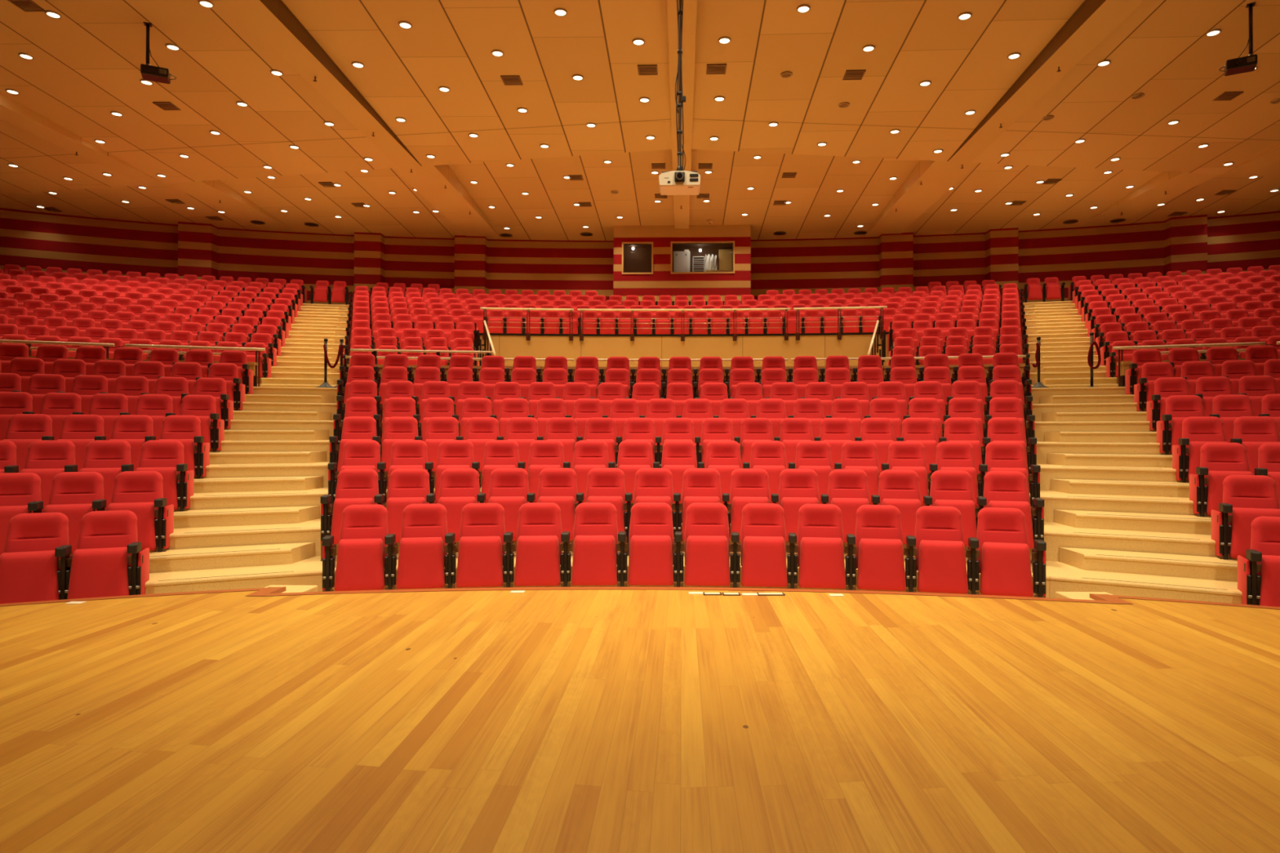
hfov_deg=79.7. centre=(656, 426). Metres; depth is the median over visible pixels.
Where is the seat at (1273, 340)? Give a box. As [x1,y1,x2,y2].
[1266,335,1279,356]
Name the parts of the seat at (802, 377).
seat, backrest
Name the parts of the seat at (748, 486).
armrest, seat, backrest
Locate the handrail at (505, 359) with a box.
[504,358,573,360]
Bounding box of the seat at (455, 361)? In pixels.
[440,355,473,382]
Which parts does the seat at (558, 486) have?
armrest, seat, backrest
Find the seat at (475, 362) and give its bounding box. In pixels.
[447,346,479,365]
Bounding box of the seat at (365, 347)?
[342,345,371,377]
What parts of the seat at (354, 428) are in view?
panel, armrest, seat, backrest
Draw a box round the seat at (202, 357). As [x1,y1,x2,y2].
[173,349,213,377]
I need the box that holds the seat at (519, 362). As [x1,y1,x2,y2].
[504,355,536,382]
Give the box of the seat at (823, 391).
[800,382,833,418]
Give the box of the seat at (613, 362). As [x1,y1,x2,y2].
[599,356,630,382]
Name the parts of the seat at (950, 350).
seat, backrest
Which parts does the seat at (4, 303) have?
seat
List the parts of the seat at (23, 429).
seat, backrest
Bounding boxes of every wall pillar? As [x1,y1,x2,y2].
[177,221,217,279]
[353,231,385,297]
[454,235,487,293]
[879,232,913,293]
[986,227,1018,293]
[1163,214,1207,275]
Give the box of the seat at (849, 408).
[826,398,862,440]
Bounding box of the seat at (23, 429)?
[3,413,52,472]
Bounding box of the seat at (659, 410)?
[639,398,675,444]
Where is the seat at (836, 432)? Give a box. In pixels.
[813,417,853,471]
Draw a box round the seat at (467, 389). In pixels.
[448,381,485,429]
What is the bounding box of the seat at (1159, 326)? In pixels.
[1154,320,1176,339]
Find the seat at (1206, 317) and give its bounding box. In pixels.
[1199,310,1221,328]
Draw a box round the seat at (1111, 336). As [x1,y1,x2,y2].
[1100,331,1128,365]
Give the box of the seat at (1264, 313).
[1253,307,1277,325]
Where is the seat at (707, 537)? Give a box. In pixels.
[672,502,730,586]
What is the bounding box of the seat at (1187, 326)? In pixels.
[1181,319,1204,338]
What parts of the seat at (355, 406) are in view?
armrest, backrest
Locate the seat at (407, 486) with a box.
[373,468,430,542]
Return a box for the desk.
[705,270,733,271]
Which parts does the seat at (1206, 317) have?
seat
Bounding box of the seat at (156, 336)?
[142,329,164,349]
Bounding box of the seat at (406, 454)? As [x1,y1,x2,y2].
[377,440,427,507]
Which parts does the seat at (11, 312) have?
seat, backrest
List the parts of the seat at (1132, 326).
seat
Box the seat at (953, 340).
[942,335,967,354]
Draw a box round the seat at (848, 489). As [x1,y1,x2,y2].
[820,469,869,542]
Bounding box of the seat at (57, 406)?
[22,392,81,439]
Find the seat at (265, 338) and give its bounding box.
[241,333,276,366]
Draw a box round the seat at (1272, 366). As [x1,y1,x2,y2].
[1263,359,1279,394]
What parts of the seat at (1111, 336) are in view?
panel, armrest, seat, backrest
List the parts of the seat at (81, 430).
armrest, seat, backrest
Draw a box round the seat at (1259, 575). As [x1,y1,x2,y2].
[1237,515,1279,607]
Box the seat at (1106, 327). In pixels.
[1095,322,1122,355]
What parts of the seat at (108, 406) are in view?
armrest, backrest, seat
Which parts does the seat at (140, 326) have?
backrest, seat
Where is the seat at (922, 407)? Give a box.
[902,397,942,444]
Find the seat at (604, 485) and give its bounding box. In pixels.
[575,467,625,533]
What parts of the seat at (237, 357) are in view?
backrest, seat, armrest, panel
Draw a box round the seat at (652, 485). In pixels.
[623,467,673,555]
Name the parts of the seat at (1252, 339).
seat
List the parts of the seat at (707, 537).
armrest, seat, backrest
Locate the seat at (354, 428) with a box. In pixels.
[328,416,376,473]
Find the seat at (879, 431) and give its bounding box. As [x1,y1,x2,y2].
[854,417,894,475]
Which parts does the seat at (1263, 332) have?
seat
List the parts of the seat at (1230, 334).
seat, backrest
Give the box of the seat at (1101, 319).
[1091,314,1116,345]
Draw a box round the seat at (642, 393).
[625,382,658,417]
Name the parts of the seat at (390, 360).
armrest, backrest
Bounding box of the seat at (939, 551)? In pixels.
[904,506,968,594]
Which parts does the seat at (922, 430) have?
armrest, backrest, seat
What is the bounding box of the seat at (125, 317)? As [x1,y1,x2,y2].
[113,311,134,328]
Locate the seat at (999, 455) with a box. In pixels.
[977,441,1040,507]
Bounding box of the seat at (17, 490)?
[0,472,40,555]
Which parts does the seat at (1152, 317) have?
seat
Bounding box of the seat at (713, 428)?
[694,417,733,468]
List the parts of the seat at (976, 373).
backrest, seat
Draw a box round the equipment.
[704,253,716,271]
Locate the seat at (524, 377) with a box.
[503,368,536,400]
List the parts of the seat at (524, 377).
backrest, seat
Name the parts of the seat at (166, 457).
armrest, seat, backrest, support leg, armrest, panel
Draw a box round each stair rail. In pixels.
[476,320,495,365]
[867,320,885,365]
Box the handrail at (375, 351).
[350,348,493,364]
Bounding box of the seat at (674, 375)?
[660,368,692,398]
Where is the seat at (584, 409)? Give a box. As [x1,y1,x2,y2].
[565,398,602,439]
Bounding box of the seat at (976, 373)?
[953,365,987,412]
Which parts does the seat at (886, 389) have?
backrest, seat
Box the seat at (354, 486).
[320,468,378,560]
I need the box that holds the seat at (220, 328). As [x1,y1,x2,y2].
[197,323,226,342]
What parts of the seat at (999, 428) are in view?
armrest, backrest, seat, armrest, panel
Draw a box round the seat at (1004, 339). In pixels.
[995,334,1028,372]
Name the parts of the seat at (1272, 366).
backrest, seat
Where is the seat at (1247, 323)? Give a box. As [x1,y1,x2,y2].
[1238,316,1262,337]
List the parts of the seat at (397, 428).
armrest, seat, backrest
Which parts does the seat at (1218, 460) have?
panel, support leg, armrest, backrest, seat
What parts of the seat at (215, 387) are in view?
armrest, backrest, seat, armrest, panel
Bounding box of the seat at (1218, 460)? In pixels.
[1189,442,1253,516]
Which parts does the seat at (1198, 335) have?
seat, backrest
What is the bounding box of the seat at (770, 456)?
[742,440,786,504]
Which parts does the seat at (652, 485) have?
armrest, backrest, seat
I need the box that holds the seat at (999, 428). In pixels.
[981,417,1036,480]
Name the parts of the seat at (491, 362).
armrest, backrest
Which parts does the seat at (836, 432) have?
armrest, backrest, seat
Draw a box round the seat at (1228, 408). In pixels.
[1208,394,1253,442]
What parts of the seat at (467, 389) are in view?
seat, backrest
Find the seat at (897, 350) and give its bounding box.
[887,346,912,365]
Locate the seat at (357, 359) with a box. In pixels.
[339,353,375,387]
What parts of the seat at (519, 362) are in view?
armrest, backrest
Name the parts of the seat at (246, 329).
backrest, seat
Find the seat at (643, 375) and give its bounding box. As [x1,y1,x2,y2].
[629,368,661,398]
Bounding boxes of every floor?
[0,550,1279,852]
[70,518,1248,560]
[173,485,1211,519]
[209,462,1172,488]
[253,386,1128,404]
[257,372,339,383]
[257,383,335,387]
[276,360,340,371]
[280,351,344,359]
[284,342,345,352]
[288,334,345,343]
[291,325,1084,336]
[294,318,1081,331]
[297,311,1078,322]
[300,306,1075,315]
[302,300,1072,310]
[311,440,1055,452]
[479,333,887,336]
[888,350,1095,361]
[995,341,1089,351]
[1022,360,1100,373]
[1026,333,1087,342]
[1030,371,1118,385]
[1031,383,1118,387]
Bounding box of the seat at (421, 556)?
[384,503,447,590]
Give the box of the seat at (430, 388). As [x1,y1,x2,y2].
[411,381,449,429]
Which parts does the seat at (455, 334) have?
seat, backrest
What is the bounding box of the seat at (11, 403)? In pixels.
[0,391,32,439]
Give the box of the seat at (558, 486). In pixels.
[527,467,577,540]
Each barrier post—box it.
[315,338,332,387]
[332,338,343,387]
[1031,337,1048,387]
[1089,332,1093,386]
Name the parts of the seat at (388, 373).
seat, backrest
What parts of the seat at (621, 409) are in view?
seat, backrest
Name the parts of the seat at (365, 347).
backrest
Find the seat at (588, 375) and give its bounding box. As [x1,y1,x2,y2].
[567,368,599,398]
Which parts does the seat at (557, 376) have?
backrest, seat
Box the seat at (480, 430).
[456,417,498,475]
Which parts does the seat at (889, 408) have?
backrest, seat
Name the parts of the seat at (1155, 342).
backrest, seat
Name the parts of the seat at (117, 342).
backrest, seat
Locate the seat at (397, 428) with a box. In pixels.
[372,417,417,475]
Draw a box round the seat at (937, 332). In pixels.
[919,328,943,354]
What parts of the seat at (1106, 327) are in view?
panel, armrest, backrest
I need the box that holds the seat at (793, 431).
[773,417,813,468]
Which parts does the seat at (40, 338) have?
seat, backrest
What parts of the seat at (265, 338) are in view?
backrest, seat, armrest, panel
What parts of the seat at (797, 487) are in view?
armrest, backrest, seat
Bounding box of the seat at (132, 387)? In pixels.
[99,375,148,414]
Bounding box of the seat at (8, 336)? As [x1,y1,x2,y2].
[0,333,28,344]
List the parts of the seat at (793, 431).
armrest, seat, backrest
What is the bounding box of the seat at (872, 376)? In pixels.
[853,367,883,405]
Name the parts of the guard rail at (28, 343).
post, rail, handrail, post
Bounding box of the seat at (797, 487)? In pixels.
[771,468,819,542]
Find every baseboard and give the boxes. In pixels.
[253,375,255,386]
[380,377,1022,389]
[1120,375,1124,386]
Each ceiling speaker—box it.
[249,220,265,224]
[304,222,319,226]
[499,233,512,236]
[580,232,592,235]
[773,231,786,235]
[853,231,866,235]
[1062,219,1078,223]
[1109,218,1125,222]
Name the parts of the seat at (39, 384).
seat, backrest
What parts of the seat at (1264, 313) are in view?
seat, backrest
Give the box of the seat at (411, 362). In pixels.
[403,346,423,364]
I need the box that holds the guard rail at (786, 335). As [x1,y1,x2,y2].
[577,307,790,341]
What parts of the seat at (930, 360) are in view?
armrest, backrest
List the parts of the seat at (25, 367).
seat, backrest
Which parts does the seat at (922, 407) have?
armrest, backrest, seat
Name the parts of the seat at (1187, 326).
seat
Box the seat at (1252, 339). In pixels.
[1234,336,1260,358]
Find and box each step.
[145,564,336,594]
[149,542,314,573]
[151,524,320,555]
[173,506,319,528]
[174,490,328,518]
[193,463,328,487]
[193,475,323,493]
[209,440,330,462]
[209,451,326,464]
[224,430,328,440]
[228,419,333,437]
[233,410,331,420]
[234,401,337,420]
[244,394,333,403]
[261,377,337,385]
[264,585,318,593]
[271,366,339,373]
[276,355,340,362]
[280,346,338,352]
[284,338,340,343]
[288,330,342,336]
[291,324,343,328]
[294,317,344,321]
[297,311,345,315]
[300,306,345,310]
[1027,303,1075,307]
[1027,309,1078,313]
[1028,315,1081,319]
[1028,321,1084,327]
[1029,328,1087,334]
[1030,337,1089,342]
[1031,345,1095,351]
[1032,355,1097,361]
[1033,365,1106,373]
[1033,402,1146,422]
[1034,377,1116,385]
[1035,421,1151,441]
[1036,442,1172,464]
[1039,394,1133,404]
[1040,466,1189,490]
[1040,493,1209,522]
[1041,411,1146,422]
[1044,431,1156,442]
[1044,528,1235,561]
[1045,570,1242,604]
[1047,453,1172,467]
[1050,479,1189,497]
[1054,509,1211,534]
[1055,591,1112,599]
[1059,546,1237,582]
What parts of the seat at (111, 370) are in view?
backrest, seat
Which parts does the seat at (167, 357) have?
backrest, seat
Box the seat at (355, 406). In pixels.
[333,396,377,444]
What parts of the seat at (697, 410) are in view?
backrest, seat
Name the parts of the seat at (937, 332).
backrest, seat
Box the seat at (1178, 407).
[1156,395,1204,454]
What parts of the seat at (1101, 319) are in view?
panel, backrest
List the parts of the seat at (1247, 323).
seat, backrest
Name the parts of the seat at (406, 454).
armrest, seat, backrest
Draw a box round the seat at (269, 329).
[248,324,280,355]
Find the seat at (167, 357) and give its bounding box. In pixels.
[136,348,178,377]
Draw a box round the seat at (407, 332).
[395,328,420,354]
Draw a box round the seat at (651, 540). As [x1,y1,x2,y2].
[616,502,673,586]
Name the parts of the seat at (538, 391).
seat, backrest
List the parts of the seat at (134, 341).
seat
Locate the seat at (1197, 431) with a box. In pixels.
[1172,416,1227,483]
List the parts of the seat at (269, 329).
backrest, panel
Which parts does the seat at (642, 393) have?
seat, backrest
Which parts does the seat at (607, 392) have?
seat, backrest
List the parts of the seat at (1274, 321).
backrest, seat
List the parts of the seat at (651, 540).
armrest, seat, backrest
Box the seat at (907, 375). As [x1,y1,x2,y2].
[889,367,916,412]
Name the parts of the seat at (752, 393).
backrest, seat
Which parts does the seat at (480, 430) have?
armrest, seat, backrest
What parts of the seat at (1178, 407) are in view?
panel, armrest, seat, backrest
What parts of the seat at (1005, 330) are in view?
backrest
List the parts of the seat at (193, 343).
backrest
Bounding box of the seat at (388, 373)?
[373,366,407,408]
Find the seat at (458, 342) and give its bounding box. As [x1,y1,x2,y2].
[446,337,477,357]
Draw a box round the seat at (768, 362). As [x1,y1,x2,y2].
[755,355,786,382]
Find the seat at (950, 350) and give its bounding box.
[945,345,965,364]
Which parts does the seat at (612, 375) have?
backrest, seat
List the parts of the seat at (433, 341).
backrest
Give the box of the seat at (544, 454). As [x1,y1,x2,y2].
[517,440,564,502]
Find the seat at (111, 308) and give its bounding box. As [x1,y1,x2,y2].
[101,303,121,319]
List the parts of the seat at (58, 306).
seat, backrest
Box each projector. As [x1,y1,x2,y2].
[140,22,176,84]
[658,0,700,195]
[1218,1,1257,75]
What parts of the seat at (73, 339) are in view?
seat, backrest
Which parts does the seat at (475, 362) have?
backrest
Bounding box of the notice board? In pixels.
[718,248,732,270]
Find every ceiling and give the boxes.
[0,0,464,238]
[259,0,674,240]
[623,244,733,248]
[688,0,1106,239]
[902,0,1279,235]
[1245,159,1279,177]
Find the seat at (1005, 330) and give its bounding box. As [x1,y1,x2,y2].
[995,325,1027,355]
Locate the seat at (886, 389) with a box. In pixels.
[871,381,907,426]
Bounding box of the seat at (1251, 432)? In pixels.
[1230,416,1279,475]
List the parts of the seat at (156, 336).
backrest, seat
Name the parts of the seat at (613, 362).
armrest, backrest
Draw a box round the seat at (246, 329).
[222,324,251,342]
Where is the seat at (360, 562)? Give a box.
[322,504,388,591]
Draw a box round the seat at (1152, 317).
[1146,312,1168,330]
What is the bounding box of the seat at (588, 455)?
[563,440,608,502]
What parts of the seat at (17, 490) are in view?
seat, backrest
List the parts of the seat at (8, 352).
seat, backrest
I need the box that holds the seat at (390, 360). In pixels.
[373,354,408,389]
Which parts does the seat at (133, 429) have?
armrest, seat, backrest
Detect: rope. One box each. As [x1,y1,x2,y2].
[323,344,341,368]
[341,344,343,358]
[1031,342,1039,368]
[1087,341,1101,368]
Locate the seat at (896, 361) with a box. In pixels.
[884,354,916,381]
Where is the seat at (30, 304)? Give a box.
[22,299,44,315]
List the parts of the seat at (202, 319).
backrest, seat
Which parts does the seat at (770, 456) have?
armrest, backrest, seat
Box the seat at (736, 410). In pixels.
[713,398,749,445]
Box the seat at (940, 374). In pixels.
[923,366,951,412]
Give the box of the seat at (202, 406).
[165,395,224,452]
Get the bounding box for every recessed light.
[4,88,19,94]
[7,163,18,167]
[17,52,34,59]
[35,204,45,208]
[44,9,62,18]
[48,191,57,194]
[62,176,73,180]
[93,138,106,143]
[102,172,112,176]
[110,111,123,116]
[120,200,130,203]
[137,185,146,189]
[139,79,153,85]
[156,173,166,177]
[165,43,180,51]
[178,153,189,158]
[186,206,195,209]
[198,0,213,8]
[209,129,221,135]
[235,101,248,106]
[243,190,252,193]
[262,164,272,168]
[266,176,275,178]
[270,69,283,76]
[288,144,299,149]
[303,197,311,200]
[324,120,334,126]
[333,182,342,186]
[351,61,364,68]
[360,169,368,173]
[364,156,373,161]
[387,191,396,194]
[395,116,406,122]
[398,20,412,29]
[412,210,420,213]
[426,154,435,158]
[438,85,450,92]
[468,133,478,137]
[469,180,478,183]
[491,49,503,57]
[506,163,514,167]
[516,106,528,113]
[521,191,528,195]
[539,143,549,148]
[553,7,567,17]
[563,175,571,178]
[572,74,583,80]
[586,122,596,128]
[603,160,612,164]
[610,190,618,193]
[631,37,644,45]
[639,97,649,102]
[645,134,655,140]
[650,170,658,174]
[702,199,710,202]
[704,169,712,173]
[709,136,719,141]
[713,95,724,102]
[718,36,731,44]
[746,186,754,190]
[752,155,761,159]
[768,121,778,127]
[780,71,792,78]
[783,200,791,204]
[796,4,810,13]
[817,142,826,146]
[835,189,844,192]
[838,102,849,107]
[852,160,861,164]
[862,44,875,52]
[888,176,897,180]
[889,128,900,133]
[919,80,931,86]
[933,148,942,153]
[950,208,957,211]
[957,11,972,20]
[964,109,976,115]
[973,189,982,192]
[1000,152,1009,156]
[1003,165,1013,169]
[1004,201,1013,204]
[1007,52,1021,59]
[1035,180,1044,183]
[1042,115,1053,120]
[1064,193,1073,196]
[1074,138,1085,143]
[1089,205,1097,208]
[1096,59,1111,66]
[1102,170,1112,173]
[1109,156,1120,161]
[1124,185,1134,188]
[1131,93,1144,98]
[1167,120,1179,124]
[1195,197,1204,201]
[1197,143,1208,148]
[1204,28,1221,36]
[1216,209,1226,213]
[1222,161,1234,166]
[1248,175,1258,178]
[1269,188,1279,192]
[1270,97,1279,103]
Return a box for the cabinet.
[673,251,689,271]
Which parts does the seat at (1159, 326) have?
seat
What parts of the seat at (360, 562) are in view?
panel, armrest, seat, backrest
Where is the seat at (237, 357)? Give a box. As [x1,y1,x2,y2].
[208,350,253,394]
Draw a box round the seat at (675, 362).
[661,356,692,395]
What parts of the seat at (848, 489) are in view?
armrest, backrest, seat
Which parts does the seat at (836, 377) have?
seat, backrest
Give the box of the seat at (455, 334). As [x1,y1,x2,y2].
[445,329,473,355]
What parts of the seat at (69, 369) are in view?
backrest, seat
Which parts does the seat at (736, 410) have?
backrest, seat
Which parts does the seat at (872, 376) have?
backrest, seat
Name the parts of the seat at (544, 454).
armrest, seat, backrest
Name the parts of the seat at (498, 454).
armrest, seat, backrest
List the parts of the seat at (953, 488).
armrest, backrest, seat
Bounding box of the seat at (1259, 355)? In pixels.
[1244,345,1278,375]
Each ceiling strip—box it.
[167,181,298,232]
[221,0,421,167]
[392,165,501,239]
[666,0,697,228]
[863,160,978,237]
[947,0,1145,162]
[1079,172,1219,226]
[1222,146,1279,175]
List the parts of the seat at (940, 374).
backrest, seat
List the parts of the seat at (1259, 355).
seat, backrest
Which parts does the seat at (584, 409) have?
seat, backrest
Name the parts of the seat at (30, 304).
seat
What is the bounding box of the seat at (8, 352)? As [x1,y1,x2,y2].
[0,343,28,373]
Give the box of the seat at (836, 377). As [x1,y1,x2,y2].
[824,368,850,399]
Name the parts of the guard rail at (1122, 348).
post, handrail, rail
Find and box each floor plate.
[64,601,86,604]
[510,591,524,592]
[688,591,703,594]
[702,591,721,595]
[722,592,741,595]
[741,593,757,595]
[756,592,785,595]
[828,594,844,596]
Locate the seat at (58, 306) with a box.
[49,301,71,316]
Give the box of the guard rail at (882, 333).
[793,306,887,340]
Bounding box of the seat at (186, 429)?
[144,415,209,479]
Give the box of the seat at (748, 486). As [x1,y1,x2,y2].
[722,468,769,541]
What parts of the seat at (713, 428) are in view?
armrest, seat, backrest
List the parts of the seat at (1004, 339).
backrest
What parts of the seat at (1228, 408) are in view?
armrest, seat, backrest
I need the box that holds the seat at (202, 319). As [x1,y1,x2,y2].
[181,314,209,331]
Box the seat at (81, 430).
[41,414,103,471]
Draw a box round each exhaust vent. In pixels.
[159,68,166,74]
[689,173,697,177]
[689,177,697,181]
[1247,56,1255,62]
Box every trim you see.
[0,586,1279,609]
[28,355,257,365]
[346,363,1025,369]
[479,332,888,336]
[1116,356,1279,364]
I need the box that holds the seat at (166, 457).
[121,440,194,511]
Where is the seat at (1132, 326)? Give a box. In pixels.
[1126,321,1149,341]
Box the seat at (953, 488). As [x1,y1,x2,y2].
[921,470,977,546]
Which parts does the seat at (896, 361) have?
armrest, backrest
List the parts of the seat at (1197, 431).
panel, armrest, backrest, seat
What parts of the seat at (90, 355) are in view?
seat, backrest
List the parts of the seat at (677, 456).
armrest, backrest, seat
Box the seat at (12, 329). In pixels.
[0,323,17,343]
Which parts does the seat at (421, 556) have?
armrest, seat, backrest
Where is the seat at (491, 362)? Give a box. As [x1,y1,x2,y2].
[472,355,505,382]
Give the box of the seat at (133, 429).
[94,414,153,471]
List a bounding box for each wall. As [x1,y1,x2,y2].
[0,207,1279,305]
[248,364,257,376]
[348,366,1023,379]
[477,333,888,367]
[613,224,751,295]
[621,295,742,305]
[623,247,733,272]
[1120,364,1129,375]
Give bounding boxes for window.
[622,241,653,274]
[671,240,734,273]
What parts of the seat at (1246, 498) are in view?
panel, support leg, armrest, backrest, seat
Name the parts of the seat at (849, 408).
backrest, seat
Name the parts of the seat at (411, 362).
seat, backrest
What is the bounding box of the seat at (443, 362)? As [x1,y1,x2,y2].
[429,346,448,365]
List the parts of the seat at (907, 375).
backrest, seat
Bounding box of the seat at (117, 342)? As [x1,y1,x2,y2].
[97,337,123,358]
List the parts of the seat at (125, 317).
backrest, seat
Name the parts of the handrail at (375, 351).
rail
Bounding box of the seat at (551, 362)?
[536,355,568,382]
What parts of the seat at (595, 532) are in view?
armrest, seat, backrest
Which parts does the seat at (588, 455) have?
armrest, seat, backrest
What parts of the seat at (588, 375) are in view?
backrest, seat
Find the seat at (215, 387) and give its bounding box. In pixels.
[181,377,233,430]
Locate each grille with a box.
[251,221,264,224]
[500,234,511,236]
[581,233,591,235]
[774,231,785,235]
[1063,220,1076,223]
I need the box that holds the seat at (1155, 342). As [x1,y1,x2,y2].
[1141,339,1168,359]
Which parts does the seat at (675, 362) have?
armrest, backrest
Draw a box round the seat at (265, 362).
[244,342,271,377]
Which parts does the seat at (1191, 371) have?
seat, backrest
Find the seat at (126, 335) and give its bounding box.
[113,328,137,347]
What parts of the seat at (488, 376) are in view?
seat, backrest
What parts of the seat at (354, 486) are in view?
panel, armrest, seat, backrest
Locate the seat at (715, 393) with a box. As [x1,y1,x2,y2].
[694,382,728,417]
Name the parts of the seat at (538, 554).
armrest, seat, backrest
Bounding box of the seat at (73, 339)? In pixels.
[66,336,92,357]
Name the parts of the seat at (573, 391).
seat, backrest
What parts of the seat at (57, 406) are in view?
armrest, seat, backrest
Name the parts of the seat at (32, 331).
seat, backrest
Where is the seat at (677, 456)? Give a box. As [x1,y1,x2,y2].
[653,440,697,503]
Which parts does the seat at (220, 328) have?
backrest, seat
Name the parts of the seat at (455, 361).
armrest, backrest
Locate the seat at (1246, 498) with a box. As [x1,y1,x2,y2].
[1211,475,1279,559]
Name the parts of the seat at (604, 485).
armrest, seat, backrest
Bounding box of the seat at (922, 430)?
[896,417,937,477]
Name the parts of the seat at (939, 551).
armrest, backrest, seat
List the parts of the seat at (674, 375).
armrest, backrest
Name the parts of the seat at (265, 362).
seat, backrest, armrest, panel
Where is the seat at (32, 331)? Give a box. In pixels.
[23,324,48,346]
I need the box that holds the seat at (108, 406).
[72,393,128,439]
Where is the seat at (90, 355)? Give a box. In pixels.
[75,346,106,375]
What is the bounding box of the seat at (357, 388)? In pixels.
[336,380,377,422]
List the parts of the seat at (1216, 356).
seat, backrest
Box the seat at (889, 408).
[864,398,902,441]
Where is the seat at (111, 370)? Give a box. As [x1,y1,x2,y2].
[78,360,125,393]
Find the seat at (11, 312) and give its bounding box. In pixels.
[4,306,27,324]
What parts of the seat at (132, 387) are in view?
backrest, seat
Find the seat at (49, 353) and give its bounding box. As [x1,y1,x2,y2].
[35,344,68,373]
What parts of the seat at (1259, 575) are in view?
panel, support leg, armrest, backrest, seat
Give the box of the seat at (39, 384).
[11,373,65,413]
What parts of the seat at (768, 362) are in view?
armrest, backrest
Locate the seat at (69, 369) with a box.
[51,359,85,392]
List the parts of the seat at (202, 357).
backrest, seat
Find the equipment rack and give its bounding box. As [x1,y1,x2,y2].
[692,256,704,271]
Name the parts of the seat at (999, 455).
armrest, backrest, seat, armrest, panel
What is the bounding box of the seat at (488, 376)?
[479,367,504,411]
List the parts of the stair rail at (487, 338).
post, post, frame, post, post, handrail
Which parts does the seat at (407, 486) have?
armrest, seat, backrest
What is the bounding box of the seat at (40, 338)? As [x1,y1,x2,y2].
[31,335,61,355]
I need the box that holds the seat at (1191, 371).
[1181,360,1214,395]
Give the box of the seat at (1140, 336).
[1133,329,1156,350]
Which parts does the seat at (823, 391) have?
backrest, seat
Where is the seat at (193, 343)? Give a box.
[177,340,210,359]
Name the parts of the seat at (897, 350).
backrest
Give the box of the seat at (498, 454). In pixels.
[471,440,519,502]
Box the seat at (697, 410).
[676,398,712,444]
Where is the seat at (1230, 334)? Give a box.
[1221,326,1245,347]
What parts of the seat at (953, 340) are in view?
backrest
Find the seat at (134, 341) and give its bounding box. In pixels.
[128,338,152,359]
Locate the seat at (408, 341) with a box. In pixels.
[395,337,422,354]
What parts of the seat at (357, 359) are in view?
armrest, backrest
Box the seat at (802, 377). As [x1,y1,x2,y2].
[792,368,818,399]
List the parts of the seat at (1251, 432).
armrest, backrest, seat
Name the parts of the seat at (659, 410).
seat, backrest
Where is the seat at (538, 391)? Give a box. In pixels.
[520,382,555,419]
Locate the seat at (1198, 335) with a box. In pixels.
[1191,328,1215,355]
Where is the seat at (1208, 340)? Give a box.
[1200,337,1228,359]
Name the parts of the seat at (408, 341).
backrest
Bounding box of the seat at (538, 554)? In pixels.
[502,502,561,587]
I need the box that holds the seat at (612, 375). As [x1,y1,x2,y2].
[597,368,630,398]
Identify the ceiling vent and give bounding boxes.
[7,0,45,12]
[41,207,62,211]
[152,101,181,110]
[164,199,185,204]
[205,216,223,220]
[318,182,336,186]
[351,202,366,207]
[500,75,523,85]
[568,174,583,180]
[577,202,591,206]
[637,64,657,75]
[651,163,665,168]
[654,193,667,198]
[696,193,709,198]
[697,163,712,168]
[706,63,726,74]
[773,200,786,204]
[781,172,796,177]
[842,69,866,79]
[1008,200,1026,205]
[1041,178,1062,184]
[1167,211,1186,216]
[1213,91,1244,100]
[1214,190,1236,195]
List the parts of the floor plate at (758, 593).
plate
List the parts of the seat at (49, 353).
seat, backrest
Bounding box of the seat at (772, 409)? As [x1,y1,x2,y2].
[750,398,786,440]
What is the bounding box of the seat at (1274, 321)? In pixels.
[1267,315,1279,335]
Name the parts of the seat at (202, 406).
armrest, backrest, seat, armrest, panel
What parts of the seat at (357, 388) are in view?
armrest, backrest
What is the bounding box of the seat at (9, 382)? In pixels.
[0,373,21,391]
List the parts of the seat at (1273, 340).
backrest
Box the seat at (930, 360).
[917,354,951,381]
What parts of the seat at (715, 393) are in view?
backrest, seat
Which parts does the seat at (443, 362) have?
seat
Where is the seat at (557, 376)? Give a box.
[542,368,567,399]
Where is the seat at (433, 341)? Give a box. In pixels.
[422,337,447,355]
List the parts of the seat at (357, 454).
panel, armrest, seat, backrest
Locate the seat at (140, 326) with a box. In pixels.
[127,320,149,338]
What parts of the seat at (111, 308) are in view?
seat, backrest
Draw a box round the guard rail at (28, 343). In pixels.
[0,339,114,358]
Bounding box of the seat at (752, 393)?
[729,382,762,417]
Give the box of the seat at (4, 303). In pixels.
[0,297,17,314]
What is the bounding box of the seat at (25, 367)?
[8,357,44,392]
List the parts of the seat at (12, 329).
backrest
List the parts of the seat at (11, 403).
seat, backrest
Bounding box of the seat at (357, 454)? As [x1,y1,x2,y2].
[328,440,380,506]
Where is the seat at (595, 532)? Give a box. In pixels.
[560,502,617,586]
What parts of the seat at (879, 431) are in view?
armrest, backrest, seat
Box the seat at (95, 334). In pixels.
[84,327,108,342]
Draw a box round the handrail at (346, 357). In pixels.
[345,355,481,359]
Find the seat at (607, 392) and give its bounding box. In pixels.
[590,382,624,417]
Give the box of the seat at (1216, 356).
[1206,346,1238,376]
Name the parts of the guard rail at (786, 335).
post, post, post, handrail, rod, post, rod, rod, post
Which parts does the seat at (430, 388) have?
armrest, seat, backrest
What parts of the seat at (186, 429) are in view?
armrest, seat, backrest, armrest, panel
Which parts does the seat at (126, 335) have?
backrest, seat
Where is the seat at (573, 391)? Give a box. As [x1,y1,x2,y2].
[555,382,590,417]
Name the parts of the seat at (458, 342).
backrest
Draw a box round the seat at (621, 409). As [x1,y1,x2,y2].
[602,398,639,444]
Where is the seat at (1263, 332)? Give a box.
[1251,325,1277,345]
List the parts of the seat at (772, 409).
backrest, seat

